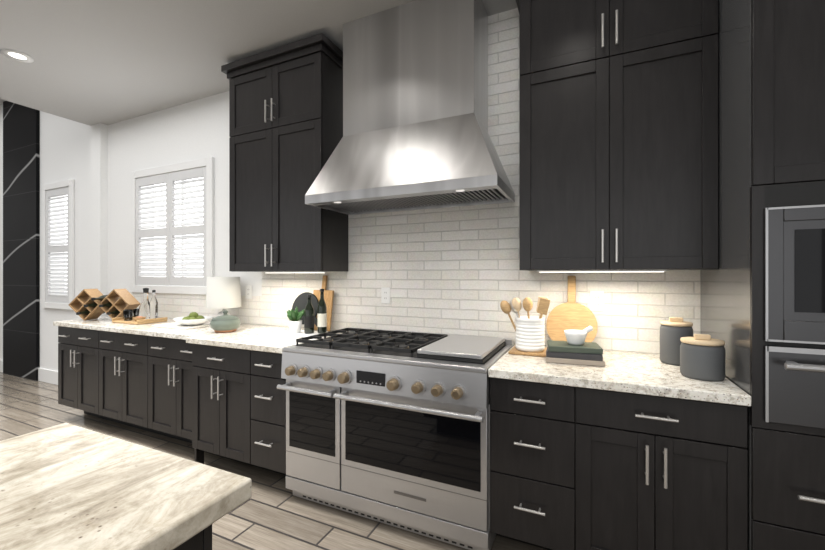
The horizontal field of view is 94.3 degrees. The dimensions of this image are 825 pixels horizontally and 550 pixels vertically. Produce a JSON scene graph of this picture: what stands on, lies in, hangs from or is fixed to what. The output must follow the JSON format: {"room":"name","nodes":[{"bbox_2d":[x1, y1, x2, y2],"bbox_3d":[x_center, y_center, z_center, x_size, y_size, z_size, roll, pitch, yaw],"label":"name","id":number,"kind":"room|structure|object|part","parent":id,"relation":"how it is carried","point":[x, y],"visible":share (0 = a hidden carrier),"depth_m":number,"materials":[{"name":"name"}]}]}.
{"room":"kitchen","nodes":[
{"label":"kitchen","id":0,"kind":"room"},
{"bbox_2d":[0,91,261,370],"bbox_3d":[-1.928,-0.506,3.654,13.500,3.700,0.290,0,0,25],"label":"wall","id":1,"kind":"structure","parent":0,"point":[99,162],"depth_m":4.18,"materials":[{"name":"paint"}]},
{"bbox_2d":[3,101,39,380],"bbox_3d":[-5.160,-0.506,5.040,0.910,3.700,0.035,0,0,25],"label":"wall","id":2,"kind":"structure","parent":1,"relation":"attached to","point":[21,241],"depth_m":5.00,"materials":[{"name":"tile"}]},
{"bbox_2d":[0,360,57,384],"bbox_3d":[-5.559,1.262,5.235,5.582,0.165,0.016,0,0,25],"label":"baseboard","id":3,"kind":"structure","parent":1,"relation":"attached to","point":[48,376],"depth_m":4.76,"materials":[{"name":"white wood"}]},
{"bbox_2d":[42,179,74,309],"bbox_3d":[-4.278,-0.356,4.732,0.710,1.540,0.198,0,0,25],"label":"window","id":4,"kind":"structure","parent":1,"relation":"in","point":[64,268],"depth_m":4.65,"materials":[{"name":"white wood"}]},
{"bbox_2d":[130,157,213,294],"bbox_3d":[-2.359,-0.449,3.848,1.245,1.265,0.198,0,0,25],"label":"kitchen window","id":5,"kind":"structure","parent":1,"relation":"in","point":[182,232],"depth_m":3.77,"materials":[{"name":"white wood"}]},
{"bbox_2d":[221,33,347,272],"bbox_3d":[-0.963,-0.813,2.915,0.964,1.600,0.365,0,0,25],"label":"upper cabinet","id":6,"kind":"object","parent":1,"relation":"attached to","point":[285,119],"visible":0.98,"depth_m":2.76,"materials":[{"name":"black wood"}]},
{"bbox_2d":[264,271,325,272],"bbox_3d":[-0.856,-0.019,2.764,0.544,0.011,0.030,0,0,25],"label":"light","id":7,"kind":"object","parent":6,"relation":"attached to","point":[265,271],"depth_m":2.74,"materials":[{"name":"white"}]},
{"bbox_2d":[305,0,514,214],"bbox_3d":[-0.025,-1.052,2.408,1.224,1.203,0.500,0,0,25],"label":"range hood","id":8,"kind":"object","parent":1,"relation":"attached to","point":[416,136],"visible":1,"depth_m":2.29,"materials":[{"name":"silver metal"}]},
{"bbox_2d":[130,8,699,354],"bbox_3d":[-0.771,-0.604,3.034,4.992,2.105,0.008,0,0,25],"label":"tile backsplash","id":9,"kind":"structure","parent":1,"relation":"attached to","point":[451,270],"depth_m":2.49,"materials":[{"name":"white tile"}]},
{"bbox_2d":[246,285,251,298],"bbox_3d":[-1.424,0.149,3.326,0.072,0.116,0.006,0,0,25],"label":"outlet","id":10,"kind":"object","parent":9,"relation":"attached to","point":[248,287],"depth_m":3.32,"materials":[{"name":"white plastic"}]},
{"bbox_2d":[381,287,389,303],"bbox_3d":[-0.194,0.149,2.759,0.072,0.116,0.006,0,0,25],"label":"outlet","id":11,"kind":"object","parent":9,"relation":"attached to","point":[385,291],"depth_m":2.76,"materials":[{"name":"white plastic"}]},
{"bbox_2d":[590,291,603,310],"bbox_3d":[1.053,0.149,2.184,0.072,0.116,0.006,0,0,25],"label":"outlet","id":12,"kind":"object","parent":9,"relation":"attached to","point":[596,300],"depth_m":2.18,"materials":[{"name":"white plastic"}]},
{"bbox_2d":[516,0,717,271],"bbox_3d":[1.004,-0.813,2.009,0.903,1.600,0.365,0,0,25],"label":"upper cabinet","id":13,"kind":"object","parent":1,"relation":"attached to","point":[618,135],"visible":1,"depth_m":1.85,"materials":[{"name":"black wood"}]},
{"bbox_2d":[537,269,666,271],"bbox_3d":[0.938,-0.019,1.937,0.583,0.011,0.030,0,0,25],"label":"light","id":14,"kind":"object","parent":13,"relation":"attached to","point":[577,270],"depth_m":1.90,"materials":[{"name":"white plastic"}]},
{"bbox_2d":[0,0,516,125],"bbox_3d":[-3.378,-2.066,0.507,13.500,0.820,7.220,0,0,25],"label":"ceiling","id":15,"kind":"structure","parent":0,"point":[107,62],"depth_m":2.74,"materials":[{"name":"white paint"}]},
{"bbox_2d":[1,49,33,62],"bbox_3d":[-2.983,-1.653,2.890,0.175,0.006,0.175,0,0,-11],"label":"recessed light","id":16,"kind":"object","parent":15,"relation":"in","point":[19,56],"visible":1,"depth_m":2.86,"materials":[{"name":"white"}]},
{"bbox_2d":[0,372,552,549],"bbox_3d":[-3.340,1.394,0.588,13.500,0.100,7.400,0,0,25],"label":"floor","id":17,"kind":"structure","parent":0,"point":[273,512],"depth_m":2.18,"materials":[{"name":"beige tile"}]},
{"bbox_2d":[57,325,100,417],"bbox_3d":[-2.817,0.905,3.645,0.725,0.878,0.590,0,0,25],"label":"base cabinet","id":18,"kind":"object","parent":17,"relation":"on","point":[79,350],"depth_m":3.37,"materials":[{"name":"black wood"}]},
{"bbox_2d":[101,333,132,426],"bbox_3d":[-2.237,0.905,3.378,0.794,0.878,0.590,0,0,25],"label":"base cabinet","id":19,"kind":"object","parent":17,"relation":"on","point":[116,348],"depth_m":3.14,"materials":[{"name":"black wood"}]},
{"bbox_2d":[133,333,188,441],"bbox_3d":[-1.663,0.905,3.080,0.739,0.878,0.650,0,0,25],"label":"base cabinet","id":20,"kind":"object","parent":17,"relation":"on","point":[160,364],"depth_m":2.91,"materials":[{"name":"black wood"}]},
{"bbox_2d":[184,531,211,549],"bbox_3d":[-1.227,0.900,-0.333,0.580,0.888,2.695,0,0,25],"label":"kitchen island","id":21,"kind":"object","parent":17,"relation":"on","point":[205,541],"depth_m":0.75,"materials":[{"name":"black wood"}]},
{"bbox_2d":[0,423,251,549],"bbox_3d":[-1.229,0.433,-0.338,0.710,0.043,2.784,0,0,25],"label":"island countertop","id":22,"kind":"structure","parent":21,"relation":"on","point":[65,486],"depth_m":0.72,"materials":[{"name":"beige stone"}]},
{"bbox_2d":[189,345,248,463],"bbox_3d":[-1.133,0.905,2.825,0.559,0.878,0.670,0,0,25],"label":"base cabinet","id":23,"kind":"object","parent":17,"relation":"on","point":[218,378],"depth_m":2.52,"materials":[{"name":"black wood"}]},
{"bbox_2d":[53,317,341,352],"bbox_3d":[-1.905,0.447,3.165,2.822,0.038,0.698,0,0,25],"label":"countertop","id":24,"kind":"structure","parent":23,"relation":"on","point":[259,338],"depth_m":2.83,"materials":[{"name":"white stone"}]},
{"bbox_2d":[68,289,140,320],"bbox_3d":[-2.914,0.280,3.633,0.573,0.293,0.292,0,0,1],"label":"wine rack","id":25,"kind":"object","parent":24,"relation":"on","point":[87,304],"visible":0.98,"depth_m":3.58,"materials":[{"name":"brown wood"}]},
{"bbox_2d":[112,288,167,324],"bbox_3d":[-2.470,0.274,3.469,0.380,0.309,0.260,0,0,25],"label":"tray","id":26,"kind":"object","parent":24,"relation":"on","point":[146,312],"visible":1,"depth_m":3.44,"materials":[{"name":"brown wood"}]},
{"bbox_2d":[152,312,213,329],"bbox_3d":[-1.887,0.368,3.205,0.450,0.120,0.310,0,0,25],"label":"fruit bowl","id":27,"kind":"object","parent":24,"relation":"on","point":[192,320],"visible":1,"depth_m":3.12,"materials":[{"name":"white ceramic"}]},
{"bbox_2d":[206,277,241,315],"bbox_3d":[-1.590,0.223,3.228,0.270,0.410,0.270,0,0,25],"label":"lampshade","id":28,"kind":"object","parent":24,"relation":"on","point":[223,293],"visible":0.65,"depth_m":3.12,"materials":[{"name":"white fabric"}]},
{"bbox_2d":[210,310,240,332],"bbox_3d":[-1.414,0.348,2.894,0.210,0.160,0.210,0,0,25],"label":"lamp base","id":29,"kind":"object","parent":24,"relation":"on","point":[225,322],"visible":1,"depth_m":2.82,"materials":[{"name":"ceramic"}]},
{"bbox_2d":[280,330,323,336],"bbox_3d":[-0.751,0.420,2.721,0.320,0.016,0.200,0,0,25],"label":"board","id":30,"kind":"object","parent":24,"relation":"on","point":[301,334],"visible":0.35,"depth_m":2.66,"materials":[{"name":"white stone"}]},
{"bbox_2d":[287,307,304,332],"bbox_3d":[-0.840,0.319,2.732,0.136,0.184,0.138,0,0,25],"label":"plant","id":31,"kind":"object","parent":30,"relation":"on","point":[295,321],"visible":1,"depth_m":2.70,"materials":[{"name":"green plant"}]},
{"bbox_2d":[304,289,326,333],"bbox_3d":[-0.684,0.255,2.699,0.156,0.312,0.068,0,0,-1],"label":"bottles","id":32,"kind":"object","parent":30,"relation":"on","point":[321,318],"visible":1,"depth_m":2.68,"materials":[{"name":"black"}]},
{"bbox_2d":[292,275,333,330],"bbox_3d":[-0.774,0.214,2.951,0.345,0.420,0.135,0,0,25],"label":"leaning boards","id":33,"kind":"object","parent":24,"relation":"on","point":[300,303],"visible":0.5,"depth_m":2.93,"materials":[{"name":"brown wood"}]},
{"bbox_2d":[249,349,285,473],"bbox_3d":[-0.776,0.905,2.661,0.349,0.878,0.670,0,0,25],"label":"base cabinet","id":34,"kind":"object","parent":17,"relation":"on","point":[267,403],"depth_m":2.34,"materials":[{"name":"black wood"}]},
{"bbox_2d":[277,327,513,549],"bbox_3d":[-0.079,0.863,2.291,1.216,0.962,0.754,0,0,25],"label":"range","id":35,"kind":"object","parent":17,"relation":"on","point":[389,427],"visible":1,"depth_m":1.98,"materials":[{"name":"silver metal"}]},
{"bbox_2d":[296,327,505,363],"bbox_3d":[-0.070,0.404,2.306,1.143,0.044,0.561,0,0,25],"label":"cooktop","id":36,"kind":"object","parent":35,"relation":"in","point":[461,349],"depth_m":2.18,"materials":[{"name":"black metal"}]},
{"bbox_2d":[488,373,596,549],"bbox_3d":[0.690,0.905,1.986,0.426,0.878,0.670,0,0,25],"label":"base cabinet","id":37,"kind":"object","parent":17,"relation":"on","point":[543,438],"depth_m":1.67,"materials":[{"name":"black wood"}]},
{"bbox_2d":[597,389,747,549],"bbox_3d":[1.089,0.905,1.802,0.574,0.878,0.670,0,0,25],"label":"base cabinet","id":38,"kind":"object","parent":17,"relation":"on","point":[628,451],"depth_m":1.48,"materials":[{"name":"black wood"}]},
{"bbox_2d":[489,345,750,408],"bbox_3d":[0.917,0.447,1.866,0.940,0.038,0.698,0,0,25],"label":"countertop","id":39,"kind":"structure","parent":38,"relation":"on","point":[642,374],"depth_m":1.63,"materials":[{"name":"white stone"}]},
{"bbox_2d":[508,345,546,356],"bbox_3d":[0.649,0.421,2.114,0.200,0.014,0.200,0,0,25],"label":"trivet","id":40,"kind":"object","parent":39,"relation":"on","point":[514,350],"visible":0.5,"depth_m":2.04,"materials":[{"name":"brown wood"}]},
{"bbox_2d":[515,316,544,351],"bbox_3d":[0.649,0.324,2.114,0.156,0.178,0.156,0,0,25],"label":"crock","id":41,"kind":"object","parent":40,"relation":"on","point":[529,335],"visible":0.98,"depth_m":2.05,"materials":[{"name":"white ceramic"}]},
{"bbox_2d":[500,296,549,330],"bbox_3d":[0.624,0.257,2.117,0.270,0.277,0.088,0,0,25],"label":"utensils","id":42,"kind":"object","parent":41,"relation":"in","point":[515,305],"visible":0.83,"depth_m":2.11,"materials":[{"name":"brown wood"}]},
{"bbox_2d":[546,276,597,341],"bbox_3d":[0.912,0.216,2.196,0.270,0.421,0.090,0,0,25],"label":"round board","id":43,"kind":"object","parent":39,"relation":"on","point":[571,314],"visible":0.85,"depth_m":2.19,"materials":[{"name":"brown wood"}]},
{"bbox_2d":[546,340,604,365],"bbox_3d":[0.808,0.389,1.920,0.262,0.079,0.201,0,0,19],"label":"books","id":44,"kind":"object","parent":39,"relation":"on","point":[585,353],"visible":0.98,"depth_m":1.84,"materials":[{"name":"green paper"}]},
{"bbox_2d":[564,326,592,344],"bbox_3d":[0.832,0.300,1.920,0.133,0.095,0.108,0,0,25],"label":"mortar","id":45,"kind":"object","parent":44,"relation":"on","point":[575,337],"visible":1,"depth_m":1.89,"materials":[{"name":"white ceramic"}]},
{"bbox_2d":[660,317,692,364],"bbox_3d":[1.279,0.318,1.857,0.133,0.221,0.133,0,0,19],"label":"canister","id":46,"kind":"object","parent":39,"relation":"on","point":[666,326],"depth_m":1.83,"materials":[{"name":"grey ceramic"}]},
{"bbox_2d":[672,328,724,380],"bbox_3d":[1.215,0.339,1.606,0.151,0.178,0.151,0,0,19],"label":"canister","id":47,"kind":"object","parent":39,"relation":"on","point":[699,357],"depth_m":1.56,"materials":[{"name":"grey ceramic"}]},
{"bbox_2d":[700,0,824,549],"bbox_3d":[1.725,-0.154,1.454,0.864,2.996,0.769,0,0,25],"label":"tall cabinet","id":48,"kind":"object","parent":17,"relation":"on","point":[762,301],"visible":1,"depth_m":1.33,"materials":[{"name":"black wood"}]},
{"bbox_3d":[1.583,0.380,1.151,0.794,0.264,0.099,0,0,25],"label":"warming drawer","id":49,"kind":"part","parent":48,"relation":"part of","materials":[{"name":"metal"}]},
{"bbox_2d":[763,185,824,363],"bbox_3d":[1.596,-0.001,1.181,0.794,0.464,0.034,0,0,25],"label":"microwave","id":50,"kind":"object","parent":48,"relation":"in","point":[793,232],"depth_m":1.30,"materials":[{"name":"metal"}]}
]}

